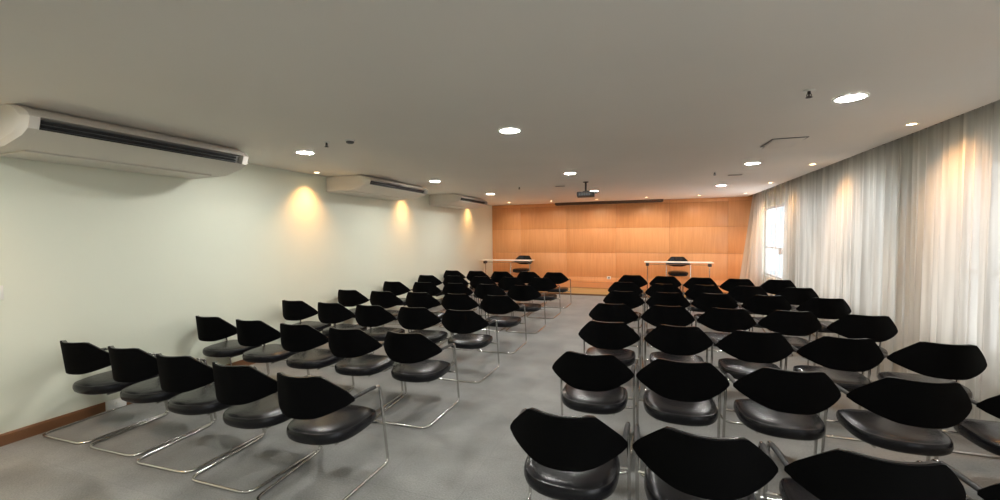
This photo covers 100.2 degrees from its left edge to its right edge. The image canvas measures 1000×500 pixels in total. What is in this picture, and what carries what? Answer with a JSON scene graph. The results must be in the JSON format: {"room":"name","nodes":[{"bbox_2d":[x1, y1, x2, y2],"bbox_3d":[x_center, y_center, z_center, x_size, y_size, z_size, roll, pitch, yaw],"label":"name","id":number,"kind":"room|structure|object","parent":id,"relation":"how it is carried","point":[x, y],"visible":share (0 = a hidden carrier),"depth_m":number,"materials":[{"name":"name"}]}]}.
{"room":"assembly chamber","nodes":[
{"label":"assembly chamber","id":0,"kind":"room"},
{"bbox_2d":[0,157,492,433],"bbox_3d":[-3.071,0.073,6.918,0.150,2.898,16.400,0,2,20],"label":"wall","id":1,"kind":"structure","parent":0,"point":[102,258],"depth_m":4.78,"materials":[{"name":"beige paint"}]},
{"bbox_2d":[0,285,3,299],"bbox_3d":[-4.220,0.361,3.509,0.016,0.120,0.080,0,2,20],"label":"light switch","id":2,"kind":"object","parent":1,"relation":"attached to","point":[1,286],"visible":1,"depth_m":3.53,"materials":[{"name":"white plastic"}]},
{"bbox_2d":[105,397,126,410],"bbox_3d":[-3.910,1.567,4.269,0.048,0.100,0.170,0,2,20],"label":"power outlet","id":3,"kind":"object","parent":1,"relation":"attached to","point":[118,402],"visible":0.88,"depth_m":4.25,"materials":[{"name":"white plastic"}]},
{"bbox_2d":[0,290,474,446],"bbox_3d":[-3.247,1.500,6.197,0.020,0.100,14.520,0,2,20],"label":"baseboard","id":4,"kind":"structure","parent":1,"relation":"attached to","point":[28,431],"depth_m":3.83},
{"bbox_2d":[0,0,999,205],"bbox_3d":[0.534,-1.274,5.557,7.850,0.120,16.400,0,2,20],"label":"ceiling","id":5,"kind":"structure","parent":0,"point":[638,99],"depth_m":2.73,"materials":[{"name":"paint"}]},
{"bbox_2d":[0,104,248,178],"bbox_3d":[-3.550,-0.960,4.027,0.915,0.308,1.820,0,2,20],"label":"air conditioner","id":6,"kind":"object","parent":5,"relation":"attached to","point":[27,133],"visible":1,"depth_m":3.63,"materials":[{"name":"plastic"}]},
{"bbox_2d":[39,120,235,162],"bbox_3d":[-3.203,-0.974,3.901,0.030,0.069,1.580,0,2,20],"label":"grille","id":7,"kind":"object","parent":6,"relation":"attached to","point":[43,123],"depth_m":3.72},
{"bbox_2d":[295,150,314,154],"bbox_3d":[-2.319,-1.158,4.978,0.224,0.012,0.224,0,2,20],"label":"recessed light","id":8,"kind":"object","parent":5,"relation":"in","point":[303,152],"visible":1,"depth_m":4.96,"materials":[{"name":"white"}]},
{"bbox_2d":[345,139,354,143],"bbox_3d":[-1.569,-1.131,4.377,0.104,0.038,0.104,0,2,20],"label":"smoke detector","id":9,"kind":"object","parent":5,"relation":"attached to","point":[348,141],"visible":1,"depth_m":4.35,"materials":[{"name":"white plastic"}]},
{"bbox_2d":[326,175,427,199],"bbox_3d":[-2.194,-1.135,7.819,0.878,0.259,1.920,0,2,20],"label":"air conditioner","id":10,"kind":"object","parent":5,"relation":"attached to","point":[355,185],"visible":1,"depth_m":7.20,"materials":[{"name":"plastic"}]},
{"bbox_2d":[370,181,423,193],"bbox_3d":[-1.861,-1.147,7.697,0.029,0.058,1.780,0,2,20],"label":"grille","id":11,"kind":"object","parent":10,"relation":"attached to","point":[376,184],"depth_m":7.60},
{"bbox_2d":[429,194,487,208],"bbox_3d":[-1.041,-1.262,11.025,0.860,0.259,1.800,0,2,20],"label":"air conditioner","id":12,"kind":"object","parent":5,"relation":"attached to","point":[456,201],"visible":1,"depth_m":10.32,"materials":[{"name":"plastic"}]},
{"bbox_2d":[461,198,484,203],"bbox_3d":[-0.715,-1.274,10.906,0.028,0.058,1.660,0,2,20],"label":"grille","id":13,"kind":"object","parent":12,"relation":"attached to","point":[463,200],"depth_m":10.82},
{"bbox_2d":[498,127,520,133],"bbox_3d":[0.092,-1.148,4.030,0.224,0.012,0.224,0,2,20],"label":"recessed light","id":14,"kind":"object","parent":5,"relation":"in","point":[510,130],"visible":1,"depth_m":4.01,"materials":[{"name":"white"}]},
{"bbox_2d":[501,129,517,132],"bbox_3d":[0.092,-1.149,4.030,0.176,0.008,0.176,0,2,20],"label":"diffuser","id":15,"kind":"object","parent":14,"relation":"attached to","point":[502,130],"depth_m":4.03,"materials":[{"name":"white"}]},
{"bbox_2d":[563,172,576,174],"bbox_3d":[1.153,-1.262,6.898,0.224,0.012,0.224,0,2,20],"label":"recessed light","id":16,"kind":"object","parent":5,"relation":"in","point":[566,173],"visible":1,"depth_m":6.88,"materials":[{"name":"white"}]},
{"bbox_2d":[577,182,597,197],"bbox_3d":[1.687,-1.170,8.090,0.385,0.292,0.298,0,2,14],"label":"projector","id":17,"kind":"object","parent":5,"relation":"hanging from","point":[584,194],"visible":1,"depth_m":7.98,"materials":[{"name":"grey plastic"}]},
{"bbox_2d":[555,199,662,205],"bbox_3d":[3.299,-1.460,12.903,3.240,0.090,0.120,0,2,20],"label":"projection screen","id":18,"kind":"object","parent":5,"relation":"attached to","point":[650,200],"visible":0.98,"depth_m":12.82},
{"bbox_2d":[744,162,760,164],"bbox_3d":[3.666,-1.257,6.083,0.224,0.012,0.224,0,2,20],"label":"recessed light","id":19,"kind":"object","parent":5,"relation":"in","point":[748,163],"visible":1,"depth_m":6.07,"materials":[{"name":"white"}]},
{"bbox_2d":[761,136,808,148],"bbox_3d":[3.168,-1.194,4.680,0.340,0.030,0.440,0,2,17],"label":"ceiling hatch","id":20,"kind":"object","parent":5,"relation":"attached to","point":[779,142],"visible":1,"depth_m":4.63,"materials":[{"name":"paint"}]},
{"bbox_2d":[803,88,814,98],"bbox_3d":[2.200,-1.111,2.979,0.072,0.053,0.072,0,2,20],"label":"sprinkler","id":21,"kind":"object","parent":5,"relation":"attached to","point":[808,91],"visible":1,"depth_m":2.97,"materials":[{"name":"black metal"}]},
{"bbox_2d":[832,92,869,102],"bbox_3d":[2.631,-1.141,3.141,0.224,0.012,0.224,0,2,20],"label":"recessed light","id":22,"kind":"object","parent":5,"relation":"in","point":[852,97],"visible":1,"depth_m":3.13,"materials":[{"name":"white"}]},
{"bbox_2d":[836,94,865,101],"bbox_3d":[2.631,-1.143,3.141,0.176,0.008,0.176,0,2,20],"label":"diffuser","id":23,"kind":"object","parent":22,"relation":"attached to","point":[848,97],"depth_m":3.13,"materials":[{"name":"white"}]},
{"bbox_2d":[904,123,918,125],"bbox_3d":[3.879,-1.185,3.943,0.104,0.008,0.104,0,2,20],"label":"recessed light","id":24,"kind":"object","parent":5,"relation":"in","point":[909,124],"visible":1,"depth_m":3.95,"materials":[{"name":"white"}]},
{"bbox_2d":[0,292,999,499],"bbox_3d":[0.789,1.593,5.578,8.430,0.120,16.500,0,2,20],"label":"floor","id":25,"kind":"structure","parent":0,"point":[472,452],"depth_m":3.49,"materials":[{"name":"grey carpet"}]},
{"bbox_2d":[42,340,166,444],"bbox_3d":[-3.696,1.217,3.937,0.650,0.838,0.730,0,2,18],"label":"chair","id":26,"kind":"object","parent":25,"relation":"on","point":[79,358],"visible":0.75,"depth_m":3.70,"materials":[{"name":"black plastic"}]},
{"bbox_2d":[89,346,216,456],"bbox_3d":[-3.075,1.218,3.728,0.650,0.838,0.730,0,2,18],"label":"chair","id":27,"kind":"object","parent":25,"relation":"on","point":[127,364],"visible":0.76,"depth_m":3.49,"materials":[{"name":"black plastic"}]},
{"bbox_2d":[136,353,266,473],"bbox_3d":[-2.469,1.221,3.482,0.650,0.838,0.730,0,2,17],"label":"chair","id":28,"kind":"object","parent":25,"relation":"on","point":[188,376],"visible":0.74,"depth_m":3.25,"materials":[{"name":"black plastic"}]},
{"bbox_2d":[196,315,269,374],"bbox_3d":[-3.309,1.172,5.062,0.650,0.838,0.730,0,2,18],"label":"chair","id":29,"kind":"object","parent":25,"relation":"on","point":[209,329],"visible":0.7,"depth_m":4.83,"materials":[{"name":"black plastic"}]},
{"bbox_2d":[191,362,322,493],"bbox_3d":[-1.859,1.224,3.235,0.650,0.838,0.730,0,2,19],"label":"chair","id":30,"kind":"object","parent":25,"relation":"on","point":[252,394],"visible":0.84,"depth_m":3.00,"materials":[{"name":"black plastic"}]},
{"bbox_2d":[236,319,309,374],"bbox_3d":[-2.693,1.175,4.828,0.650,0.838,0.730,0,2,17],"label":"chair","id":31,"kind":"object","parent":25,"relation":"on","point":[254,332],"visible":0.79,"depth_m":4.61,"materials":[{"name":"black plastic"}]},
{"bbox_2d":[282,300,334,360],"bbox_3d":[-2.895,1.127,6.209,0.650,0.838,0.730,0,2,17],"label":"chair","id":32,"kind":"object","parent":25,"relation":"on","point":[292,310],"visible":0.58,"depth_m":5.95,"materials":[{"name":"black plastic"}]},
{"bbox_2d":[280,323,354,390],"bbox_3d":[-2.076,1.177,4.594,0.650,0.838,0.730,0,2,17],"label":"chair","id":33,"kind":"object","parent":25,"relation":"on","point":[301,338],"visible":0.76,"depth_m":4.37,"materials":[{"name":"black plastic"}]},
{"bbox_2d":[256,372,388,499],"bbox_3d":[-1.254,1.227,2.989,0.650,0.838,0.730,0,2,17],"label":"chair","id":34,"kind":"object","parent":25,"relation":"on","point":[322,412],"visible":1,"depth_m":2.79,"materials":[{"name":"black leather"}]},
{"bbox_2d":[318,302,372,366],"bbox_3d":[-2.275,1.129,5.973,0.650,0.838,0.730,0,2,19],"label":"chair","id":35,"kind":"object","parent":25,"relation":"on","point":[328,313],"visible":0.68,"depth_m":5.71,"materials":[{"name":"black plastic"}]},
{"bbox_2d":[338,289,382,326],"bbox_3d":[-2.516,1.083,7.336,0.650,0.838,0.730,0,2,18],"label":"chair","id":36,"kind":"object","parent":25,"relation":"on","point":[347,298],"visible":0.59,"depth_m":7.07,"materials":[{"name":"black plastic"}]},
{"bbox_2d":[328,327,402,411],"bbox_3d":[-1.459,1.179,4.360,0.650,0.838,0.730,0,2,17],"label":"chair","id":37,"kind":"object","parent":25,"relation":"on","point":[354,345],"visible":0.91,"depth_m":4.15,"materials":[{"name":"black plastic"}]},
{"bbox_2d":[355,304,409,371],"bbox_3d":[-1.659,1.131,5.740,0.650,0.838,0.730,0,2,18],"label":"chair","id":38,"kind":"object","parent":25,"relation":"on","point":[370,316],"visible":0.77,"depth_m":5.49,"materials":[{"name":"black plastic"}]},
{"bbox_2d":[370,291,405,342],"bbox_3d":[-1.885,1.084,7.118,0.650,0.838,0.730,0,2,18],"label":"chair","id":39,"kind":"object","parent":25,"relation":"on","point":[385,299],"visible":0.51,"depth_m":6.85,"materials":[{"name":"black plastic"}]},
{"bbox_2d":[383,281,411,324],"bbox_3d":[-2.069,1.034,8.567,0.650,0.838,0.730,0,2,18],"label":"chair","id":40,"kind":"object","parent":25,"relation":"on","point":[397,288],"visible":0.57,"depth_m":8.30,"materials":[{"name":"black plastic"}]},
{"bbox_2d":[374,331,459,428],"bbox_3d":[-0.827,1.180,4.162,0.650,0.838,0.730,0,2,18],"label":"chair","id":41,"kind":"object","parent":25,"relation":"on","point":[412,351],"visible":0.99,"depth_m":3.95,"materials":[{"name":"black leather"}]},
{"bbox_2d":[397,307,453,363],"bbox_3d":[-1.029,1.132,5.543,0.650,0.838,0.730,0,2,17],"label":"chair","id":42,"kind":"object","parent":25,"relation":"on","point":[419,319],"visible":0.76,"depth_m":5.30,"materials":[{"name":"black plastic"}]},
{"bbox_2d":[412,282,441,326],"bbox_3d":[-1.427,1.034,8.387,0.650,0.838,0.730,0,2,17],"label":"chair","id":43,"kind":"object","parent":25,"relation":"on","point":[430,288],"visible":0.54,"depth_m":8.12,"materials":[{"name":"black leather"}]},
{"bbox_2d":[405,292,450,343],"bbox_3d":[-1.239,1.084,6.937,0.650,0.838,0.730,0,2,19],"label":"chair","id":44,"kind":"object","parent":25,"relation":"on","point":[413,299],"visible":0.59,"depth_m":6.67,"materials":[{"name":"black leather"}]},
{"bbox_2d":[418,275,444,311],"bbox_3d":[-1.609,0.984,9.835,0.650,0.838,0.730,0,2,19],"label":"chair","id":45,"kind":"object","parent":25,"relation":"on","point":[422,278],"visible":0.44,"depth_m":9.57,"materials":[{"name":"black plastic"}]},
{"bbox_2d":[443,270,471,297],"bbox_3d":[-1.166,0.935,11.056,0.650,0.838,0.730,0,2,19],"label":"chair","id":46,"kind":"object","parent":25,"relation":"on","point":[447,272],"visible":0.34,"depth_m":10.79,"materials":[{"name":"black leather"}]},
{"bbox_2d":[441,276,474,312],"bbox_3d":[-0.980,0.985,9.617,0.650,0.838,0.730,0,2,18],"label":"chair","id":47,"kind":"object","parent":25,"relation":"on","point":[448,279],"visible":0.42,"depth_m":9.35,"materials":[{"name":"black plastic"}]},
{"bbox_2d":[439,283,479,327],"bbox_3d":[-0.796,1.035,8.169,0.650,0.838,0.730,0,2,17],"label":"chair","id":48,"kind":"object","parent":25,"relation":"on","point":[451,288],"visible":0.44,"depth_m":7.90,"materials":[{"name":"black leather"}]},
{"bbox_2d":[438,293,486,349],"bbox_3d":[-0.611,1.086,6.720,0.650,0.838,0.730,0,2,17],"label":"chair","id":49,"kind":"object","parent":25,"relation":"on","point":[449,301],"visible":0.61,"depth_m":6.45,"materials":[{"name":"black plastic"}]},
{"bbox_2d":[439,309,499,382],"bbox_3d":[-0.412,1.135,5.309,0.650,0.838,0.730,0,2,18],"label":"chair","id":50,"kind":"object","parent":25,"relation":"on","point":[464,323],"visible":0.94,"depth_m":5.09,"materials":[{"name":"black plastic"}]},
{"bbox_2d":[466,271,490,298],"bbox_3d":[-0.538,0.937,10.839,0.650,0.838,0.730,0,2,17],"label":"chair","id":51,"kind":"object","parent":25,"relation":"on","point":[470,274],"visible":0.44,"depth_m":10.59,"materials":[{"name":"black plastic"}]},
{"bbox_2d":[470,276,497,315],"bbox_3d":[-0.347,0.987,9.399,0.650,0.838,0.730,0,2,19],"label":"chair","id":52,"kind":"object","parent":25,"relation":"on","point":[475,280],"visible":0.52,"depth_m":9.14,"materials":[{"name":"black plastic"}]},
{"bbox_2d":[474,284,511,330],"bbox_3d":[-0.163,1.037,7.950,0.650,0.838,0.730,0,2,18],"label":"chair","id":53,"kind":"object","parent":25,"relation":"on","point":[481,290],"visible":0.46,"depth_m":7.69,"materials":[{"name":"black plastic"}]},
{"bbox_2d":[477,295,526,353],"bbox_3d":[0.022,1.087,6.501,0.650,0.838,0.730,0,2,19],"label":"chair","id":54,"kind":"object","parent":25,"relation":"on","point":[496,305],"visible":0.91,"depth_m":6.28,"materials":[{"name":"black plastic"}]},
{"bbox_2d":[491,271,518,302],"bbox_3d":[0.096,0.938,10.620,0.650,0.838,0.730,0,2,19],"label":"chair","id":55,"kind":"object","parent":25,"relation":"on","point":[496,276],"visible":0.45,"depth_m":10.36,"materials":[{"name":"black plastic"}]},
{"bbox_2d":[498,277,529,317],"bbox_3d":[0.283,0.988,9.181,0.650,0.838,0.730,0,2,18],"label":"chair","id":56,"kind":"object","parent":25,"relation":"on","point":[505,283],"visible":0.51,"depth_m":8.92,"materials":[{"name":"black leather"}]},
{"bbox_2d":[506,285,545,333],"bbox_3d":[0.467,1.038,7.733,0.650,0.838,0.730,0,2,17],"label":"chair","id":57,"kind":"object","parent":25,"relation":"on","point":[516,292],"visible":0.85,"depth_m":7.51,"materials":[{"name":"black leather"}]},
{"bbox_2d":[517,272,544,304],"bbox_3d":[0.739,0.938,10.440,0.650,0.838,0.730,0,2,17],"label":"chair","id":58,"kind":"object","parent":25,"relation":"on","point":[525,277],"visible":0.45,"depth_m":10.17,"materials":[{"name":"black leather"}]},
{"bbox_2d":[526,277,560,318],"bbox_3d":[0.928,0.988,9.000,0.650,0.838,0.730,0,2,19],"label":"chair","id":59,"kind":"object","parent":25,"relation":"on","point":[540,284],"visible":0.81,"depth_m":8.77,"materials":[{"name":"black leather"}]},
{"bbox_2d":[542,272,570,307],"bbox_3d":[1.371,0.940,10.222,0.650,0.838,0.730,0,2,19],"label":"chair","id":60,"kind":"object","parent":25,"relation":"on","point":[556,277],"visible":0.77,"depth_m":9.97,"materials":[{"name":"black leather"}]},
{"bbox_2d":[510,407,630,499],"bbox_3d":[0.390,1.233,2.361,0.650,0.838,0.730,0,2,19],"label":"chair","id":61,"kind":"object","parent":25,"relation":"on","point":[569,457],"visible":1,"depth_m":2.14,"materials":[{"name":"black leather"}]},
{"bbox_2d":[552,351,634,473],"bbox_3d":[0.761,1.191,3.421,0.650,0.838,0.730,0,2,19],"label":"chair","id":62,"kind":"object","parent":25,"relation":"on","point":[593,382],"visible":0.94,"depth_m":3.21,"materials":[{"name":"black leather"}]},
{"bbox_2d":[578,320,640,408],"bbox_3d":[1.190,1.146,4.555,0.650,0.838,0.730,0,2,20],"label":"chair","id":63,"kind":"object","parent":25,"relation":"on","point":[605,337],"visible":0.85,"depth_m":4.33,"materials":[{"name":"black leather"}]},
{"bbox_2d":[496,281,727,297],"bbox_3d":[3.127,1.152,12.437,7.750,0.220,1.548,0,2,20],"label":"stage platform","id":64,"kind":"object","parent":25,"relation":"on","point":[577,287],"visible":0.29,"depth_m":11.99,"materials":[{"name":"brown wood"}]},
{"bbox_2d":[480,259,532,272],"bbox_3d":[0.233,0.678,13.089,1.620,0.738,0.500,0,2,20],"label":"table","id":65,"kind":"object","parent":64,"relation":"on","point":[529,262],"visible":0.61,"depth_m":13.01,"materials":[{"name":"white laminate"}]},
{"bbox_2d":[510,255,532,273],"bbox_3d":[0.720,0.608,13.495,0.650,0.838,0.730,0,2,20],"label":"chair","id":66,"kind":"object","parent":64,"relation":"on","point":[521,257],"visible":0.59,"depth_m":13.53,"materials":[{"name":"black leather"}]},
{"bbox_2d":[666,257,690,284],"bbox_3d":[5.064,0.622,11.920,0.650,0.838,0.730,0,2,20],"label":"chair","id":67,"kind":"object","parent":64,"relation":"on","point":[670,273],"visible":0.68,"depth_m":11.84,"materials":[{"name":"black leather"}]},
{"bbox_2d":[644,261,712,281],"bbox_3d":[4.849,0.692,11.415,1.720,0.738,0.500,0,2,20],"label":"table","id":68,"kind":"object","parent":64,"relation":"on","point":[646,262],"visible":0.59,"depth_m":11.44,"materials":[{"name":"white laminate"}]},
{"bbox_2d":[589,303,638,370],"bbox_3d":[1.538,1.102,5.660,0.650,0.838,0.730,0,2,20],"label":"chair","id":69,"kind":"object","parent":25,"relation":"on","point":[603,312],"visible":0.59,"depth_m":5.40,"materials":[{"name":"black leather"}]},
{"bbox_2d":[603,291,644,346],"bbox_3d":[2.020,1.056,6.824,0.650,0.838,0.730,0,2,21],"label":"chair","id":70,"kind":"object","parent":25,"relation":"on","point":[631,299],"visible":0.63,"depth_m":6.56,"materials":[{"name":"black leather"}]},
{"bbox_2d":[608,282,643,328],"bbox_3d":[2.417,1.007,8.062,0.650,0.838,0.730,0,2,21],"label":"chair","id":71,"kind":"object","parent":25,"relation":"on","point":[616,286],"visible":0.42,"depth_m":7.80,"materials":[{"name":"black leather"}]},
{"bbox_2d":[618,275,647,299],"bbox_3d":[2.969,0.954,9.371,0.650,0.838,0.730,0,2,20],"label":"chair","id":72,"kind":"object","parent":25,"relation":"on","point":[639,280],"visible":0.51,"depth_m":9.11,"materials":[{"name":"black leather"}]},
{"bbox_2d":[645,283,682,324],"bbox_3d":[3.019,1.013,7.727,0.650,0.838,0.730,0,2,19],"label":"chair","id":73,"kind":"object","parent":25,"relation":"on","point":[666,288],"visible":0.42,"depth_m":7.48,"materials":[{"name":"black leather"}]},
{"bbox_2d":[649,276,680,289],"bbox_3d":[3.577,0.959,9.066,0.650,0.838,0.730,0,2,21],"label":"chair","id":74,"kind":"object","parent":25,"relation":"on","point":[658,279],"visible":0.45,"depth_m":8.81,"materials":[{"name":"black leather"}]},
{"bbox_2d":[641,305,694,367],"bbox_3d":[2.181,1.103,5.458,0.650,0.838,0.730,0,2,20],"label":"chair","id":75,"kind":"object","parent":25,"relation":"on","point":[656,315],"visible":0.66,"depth_m":5.21,"materials":[{"name":"black leather"}]},
{"bbox_2d":[646,292,689,347],"bbox_3d":[2.650,1.057,6.617,0.650,0.838,0.730,0,2,21],"label":"chair","id":76,"kind":"object","parent":25,"relation":"on","point":[658,298],"visible":0.49,"depth_m":6.37,"materials":[{"name":"black leather"}]},
{"bbox_2d":[644,325,712,390],"bbox_3d":[1.830,1.147,4.327,0.650,0.838,0.730,0,2,19],"label":"chair","id":77,"kind":"object","parent":25,"relation":"on","point":[676,343],"visible":0.71,"depth_m":4.09,"materials":[{"name":"black leather"}]},
{"bbox_2d":[636,358,729,476],"bbox_3d":[1.381,1.192,3.207,0.650,0.838,0.730,0,2,19],"label":"chair","id":78,"kind":"object","parent":25,"relation":"on","point":[680,393],"visible":0.91,"depth_m":3.01,"materials":[{"name":"black leather"}]},
{"bbox_2d":[682,277,716,300],"bbox_3d":[4.166,0.966,8.725,0.650,0.838,0.730,0,2,21],"label":"chair","id":79,"kind":"object","parent":25,"relation":"on","point":[692,281],"visible":0.45,"depth_m":8.49,"materials":[{"name":"black leather"}]},
{"bbox_2d":[683,285,723,332],"bbox_3d":[3.646,1.015,7.500,0.650,0.838,0.730,0,2,20],"label":"chair","id":80,"kind":"object","parent":25,"relation":"on","point":[694,291],"visible":0.44,"depth_m":7.29,"materials":[{"name":"black leather"}]},
{"bbox_2d":[632,423,777,499],"bbox_3d":[1.012,1.235,2.125,0.650,0.838,0.730,0,2,21],"label":"chair","id":81,"kind":"object","parent":25,"relation":"on","point":[680,465],"visible":1,"depth_m":1.88,"materials":[{"name":"black leather"}]},
{"bbox_2d":[689,293,737,351],"bbox_3d":[3.299,1.056,6.467,0.650,0.838,0.730,0,2,20],"label":"chair","id":82,"kind":"object","parent":25,"relation":"on","point":[705,301],"visible":0.48,"depth_m":6.22,"materials":[{"name":"black leather"}]},
{"bbox_2d":[695,308,755,380],"bbox_3d":[2.809,1.105,5.231,0.650,0.838,0.730,0,2,21],"label":"chair","id":83,"kind":"object","parent":25,"relation":"on","point":[729,321],"visible":0.62,"depth_m":4.99,"materials":[{"name":"black leather"}]},
{"bbox_2d":[718,278,754,314],"bbox_3d":[4.763,0.971,8.423,0.650,0.838,0.730,0,2,20],"label":"chair","id":84,"kind":"object","parent":25,"relation":"on","point":[728,285],"visible":0.33,"depth_m":8.20,"materials":[{"name":"black leather"}]},
{"bbox_2d":[724,286,767,331],"bbox_3d":[4.292,1.016,7.297,0.650,0.838,0.730,0,2,21],"label":"chair","id":85,"kind":"object","parent":25,"relation":"on","point":[742,294],"visible":0.38,"depth_m":7.07,"materials":[{"name":"black leather"}]},
{"bbox_2d":[711,330,792,424],"bbox_3d":[2.438,1.151,4.059,0.650,0.838,0.730,0,2,20],"label":"chair","id":86,"kind":"object","parent":25,"relation":"on","point":[753,351],"visible":0.77,"depth_m":3.84,"materials":[{"name":"black leather"}]},
{"bbox_2d":[737,295,793,356],"bbox_3d":[3.935,1.058,6.226,0.650,0.838,0.730,0,2,20],"label":"chair","id":87,"kind":"object","parent":25,"relation":"on","point":[758,304],"visible":0.57,"depth_m":5.99,"materials":[{"name":"black leather"}]},
{"bbox_2d":[753,279,795,316],"bbox_3d":[5.403,0.973,8.191,0.650,0.838,0.730,0,2,21],"label":"chair","id":88,"kind":"object","parent":25,"relation":"on","point":[771,286],"visible":0.34,"depth_m":7.95,"materials":[{"name":"black leather"}]},
{"bbox_2d":[722,367,840,499],"bbox_3d":[2.005,1.194,2.987,0.650,0.838,0.730,0,2,19],"label":"chair","id":89,"kind":"object","parent":25,"relation":"on","point":[786,404],"visible":0.91,"depth_m":2.79,"materials":[{"name":"black leather"}]},
{"bbox_2d":[751,310,821,364],"bbox_3d":[3.447,1.106,5.031,0.650,0.838,0.730,0,2,19],"label":"chair","id":90,"kind":"object","parent":25,"relation":"on","point":[789,323],"visible":0.65,"depth_m":4.80,"materials":[{"name":"black leather"}]},
{"bbox_2d":[768,287,818,340],"bbox_3d":[4.945,1.019,7.029,0.650,0.838,0.730,0,2,21],"label":"chair","id":91,"kind":"object","parent":25,"relation":"on","point":[794,296],"visible":0.38,"depth_m":6.78,"materials":[{"name":"black leather"}]},
{"bbox_2d":[790,298,850,358],"bbox_3d":[4.545,1.063,5.930,0.650,0.838,0.730,0,2,20],"label":"chair","id":92,"kind":"object","parent":25,"relation":"on","point":[822,308],"visible":0.55,"depth_m":5.69,"materials":[{"name":"black leather"}]},
{"bbox_2d":[784,336,883,441],"bbox_3d":[3.045,1.154,3.806,0.650,0.838,0.730,0,2,19],"label":"chair","id":93,"kind":"object","parent":25,"relation":"on","point":[842,360],"visible":0.7,"depth_m":3.59,"materials":[{"name":"black leather"}]},
{"bbox_2d":[813,314,897,378],"bbox_3d":[4.057,1.110,4.746,0.650,0.838,0.730,0,2,20],"label":"chair","id":94,"kind":"object","parent":25,"relation":"on","point":[880,329],"visible":0.53,"depth_m":4.50,"materials":[{"name":"black leather"}]},
{"bbox_2d":[763,441,965,499],"bbox_3d":[1.647,1.236,1.916,0.650,0.838,0.730,0,2,19],"label":"chair","id":95,"kind":"object","parent":25,"relation":"on","point":[839,473],"visible":1,"depth_m":1.69,"materials":[{"name":"black leather"}]},
{"bbox_2d":[821,376,971,460],"bbox_3d":[2.644,1.195,2.776,0.650,0.838,0.730,0,2,19],"label":"chair","id":96,"kind":"object","parent":25,"relation":"on","point":[902,415],"visible":0.89,"depth_m":2.59,"materials":[{"name":"black leather"}]},
{"bbox_2d":[864,341,999,457],"bbox_3d":[3.676,1.156,3.588,0.650,0.838,0.730,0,2,21],"label":"chair","id":97,"kind":"object","parent":25,"relation":"on","point":[933,362],"visible":0.68,"depth_m":3.36,"materials":[{"name":"black leather"}]},
{"bbox_2d":[930,459,999,499],"bbox_3d":[2.322,1.236,1.724,0.650,0.838,0.730,0,2,19],"label":"chair","id":98,"kind":"object","parent":25,"relation":"on","point":[992,492],"visible":0.6,"depth_m":1.73,"materials":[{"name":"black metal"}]},
{"bbox_2d":[934,395,999,499],"bbox_3d":[3.311,1.195,2.595,0.650,0.838,0.730,0,2,20],"label":"chair","id":99,"kind":"object","parent":25,"relation":"on","point":[985,434],"visible":0.6,"depth_m":2.69,"materials":[{"name":"black leather"}]},
{"bbox_2d":[492,195,752,284],"bbox_3d":[3.541,-0.203,13.155,8.330,2.868,0.156,0,2,20],"label":"wall","id":100,"kind":"structure","parent":0,"point":[584,243],"depth_m":12.96,"materials":[{"name":"orange wood"}]},
{"bbox_3d":[4.378,-1.305,4.173,0.036,0.035,16.020,0,2,20],"label":"track","id":101,"kind":"object","parent":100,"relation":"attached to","visible":0},
{"bbox_2d":[740,191,762,285],"bbox_3d":[6.955,-0.261,11.389,0.338,2.573,0.868,-1,2,-7],"label":"sheer curtain","id":102,"kind":"object","parent":101,"relation":"hanging from","point":[752,262],"visible":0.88,"depth_m":11.38,"materials":[{"name":"fabric"}]},
{"bbox_2d":[783,170,817,306],"bbox_3d":[5.780,-0.021,8.050,0.135,2.788,1.896,0,2,20],"label":"sheer curtain","id":103,"kind":"object","parent":101,"relation":"hanging from","point":[800,207],"visible":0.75,"depth_m":7.90,"materials":[{"name":"fabric"}]},
{"bbox_2d":[815,152,864,337],"bbox_3d":[5.177,0.044,6.387,0.129,2.788,1.635,0,2,20],"label":"sheer curtain","id":104,"kind":"object","parent":101,"relation":"hanging from","point":[840,184],"visible":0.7,"depth_m":6.32,"materials":[{"name":"fabric"}]},
{"bbox_2d":[859,127,927,373],"bbox_3d":[4.670,0.100,4.987,0.129,2.788,1.315,0,2,20],"label":"sheer curtain","id":105,"kind":"object","parent":101,"relation":"hanging from","point":[894,185],"visible":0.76,"depth_m":4.93,"materials":[{"name":"fabric"}]},
{"bbox_2d":[919,100,999,421],"bbox_3d":[4.092,0.163,3.384,0.136,2.788,2.066,0,2,20],"label":"sheer curtain","id":106,"kind":"object","parent":101,"relation":"hanging from","point":[960,291],"visible":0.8,"depth_m":3.79,"materials":[{"name":"fabric"}]},
{"bbox_2d":[762,183,784,295],"bbox_3d":[4.619,0.111,4.131,0.150,2.868,16.400,0,2,20],"label":"wall","id":107,"kind":"structure","parent":0,"point":[774,196],"depth_m":11.01,"materials":[{"name":"beige paint"}]},
{"bbox_2d":[765,204,784,279],"bbox_3d":[6.755,-0.184,10.050,0.090,1.810,2.900,0,2,20],"label":"window","id":108,"kind":"structure","parent":107,"relation":"in","point":[780,252],"depth_m":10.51,"materials":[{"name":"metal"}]},
{"bbox_2d":[763,106,983,190],"bbox_3d":[4.426,-1.373,4.142,0.530,0.099,16.400,0,2,20],"label":"trim","id":109,"kind":"structure","parent":107,"relation":"attached to","point":[982,106],"depth_m":5.17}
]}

